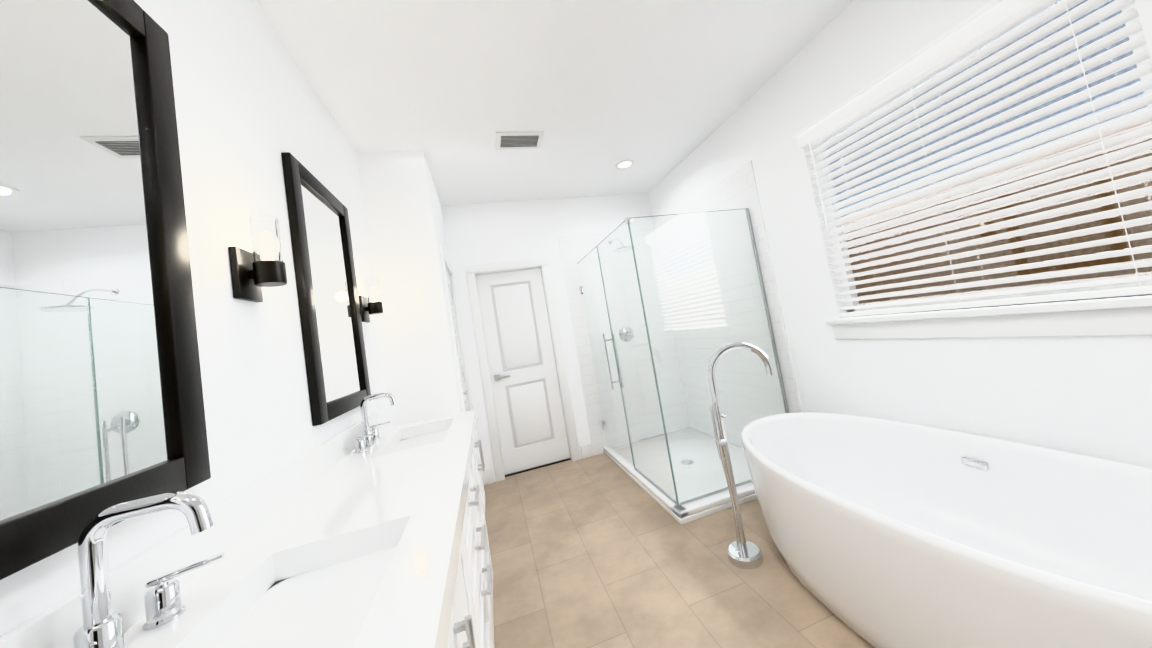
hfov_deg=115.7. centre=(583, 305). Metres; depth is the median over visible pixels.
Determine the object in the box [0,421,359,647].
backsplash
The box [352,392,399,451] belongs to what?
faucet
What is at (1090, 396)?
wall
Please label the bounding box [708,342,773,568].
tub filler
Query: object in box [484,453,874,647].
floor
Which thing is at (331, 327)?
mirror
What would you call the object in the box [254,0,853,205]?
ceiling
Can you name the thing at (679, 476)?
shower
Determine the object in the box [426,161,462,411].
wall
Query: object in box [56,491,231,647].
faucet
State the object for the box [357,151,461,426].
wall
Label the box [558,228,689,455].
shower wall tile
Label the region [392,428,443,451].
sink
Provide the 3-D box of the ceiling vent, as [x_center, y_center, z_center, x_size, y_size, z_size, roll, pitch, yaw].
[-0.470,-1.197,2.642,0.340,0.019,0.220,-8,-4,-16]
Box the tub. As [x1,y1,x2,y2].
[741,412,1151,647]
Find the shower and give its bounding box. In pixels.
[576,208,788,524]
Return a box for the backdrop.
[825,0,1151,304]
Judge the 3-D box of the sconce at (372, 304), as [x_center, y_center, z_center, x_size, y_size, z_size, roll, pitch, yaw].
[-1.243,-0.029,2.120,0.106,0.245,0.110,-8,-4,-16]
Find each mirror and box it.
[0,0,210,579]
[281,152,370,425]
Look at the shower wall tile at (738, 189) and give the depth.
3.15 m
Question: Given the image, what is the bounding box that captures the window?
[813,0,1151,338]
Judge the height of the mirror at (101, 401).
1.062 m
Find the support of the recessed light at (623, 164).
in the ceiling
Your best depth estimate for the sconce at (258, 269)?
1.06 m
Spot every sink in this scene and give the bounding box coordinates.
[212,544,391,647]
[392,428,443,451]
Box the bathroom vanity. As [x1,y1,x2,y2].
[448,417,494,647]
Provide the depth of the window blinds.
1.46 m
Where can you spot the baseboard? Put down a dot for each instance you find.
(586, 452)
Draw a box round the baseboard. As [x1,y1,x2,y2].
[482,443,593,484]
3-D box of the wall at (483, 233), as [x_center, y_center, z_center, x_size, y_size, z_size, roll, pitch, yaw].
[-0.123,0.206,3.877,2.524,2.740,0.120,-8,-4,-16]
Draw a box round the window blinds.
[794,0,1151,316]
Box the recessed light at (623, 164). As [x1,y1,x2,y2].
[616,160,633,168]
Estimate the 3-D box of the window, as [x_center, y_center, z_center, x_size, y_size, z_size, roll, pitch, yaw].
[1.645,-0.484,1.658,0.165,1.262,1.290,-8,-4,-16]
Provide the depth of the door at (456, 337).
3.27 m
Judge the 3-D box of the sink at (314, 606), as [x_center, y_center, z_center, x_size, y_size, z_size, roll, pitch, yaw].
[-0.459,0.619,0.568,0.310,0.158,0.550,-8,-4,-16]
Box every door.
[439,245,471,411]
[465,257,580,481]
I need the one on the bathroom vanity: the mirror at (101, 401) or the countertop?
the countertop
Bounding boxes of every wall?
[0,0,391,636]
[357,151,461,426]
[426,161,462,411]
[441,193,654,481]
[649,0,1151,468]
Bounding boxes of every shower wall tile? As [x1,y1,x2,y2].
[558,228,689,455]
[654,161,801,447]
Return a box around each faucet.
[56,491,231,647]
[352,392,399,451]
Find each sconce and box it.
[228,215,286,302]
[359,278,383,322]
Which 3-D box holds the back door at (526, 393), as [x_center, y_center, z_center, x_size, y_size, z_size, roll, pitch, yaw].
[-0.620,0.597,3.695,0.846,2.108,0.143,-8,-4,-16]
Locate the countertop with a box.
[136,410,475,647]
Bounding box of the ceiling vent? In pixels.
[495,131,543,149]
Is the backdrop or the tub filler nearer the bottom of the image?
the tub filler
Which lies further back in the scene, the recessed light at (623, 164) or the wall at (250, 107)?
the recessed light at (623, 164)
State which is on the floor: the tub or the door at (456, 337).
the tub
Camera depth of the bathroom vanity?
1.16 m

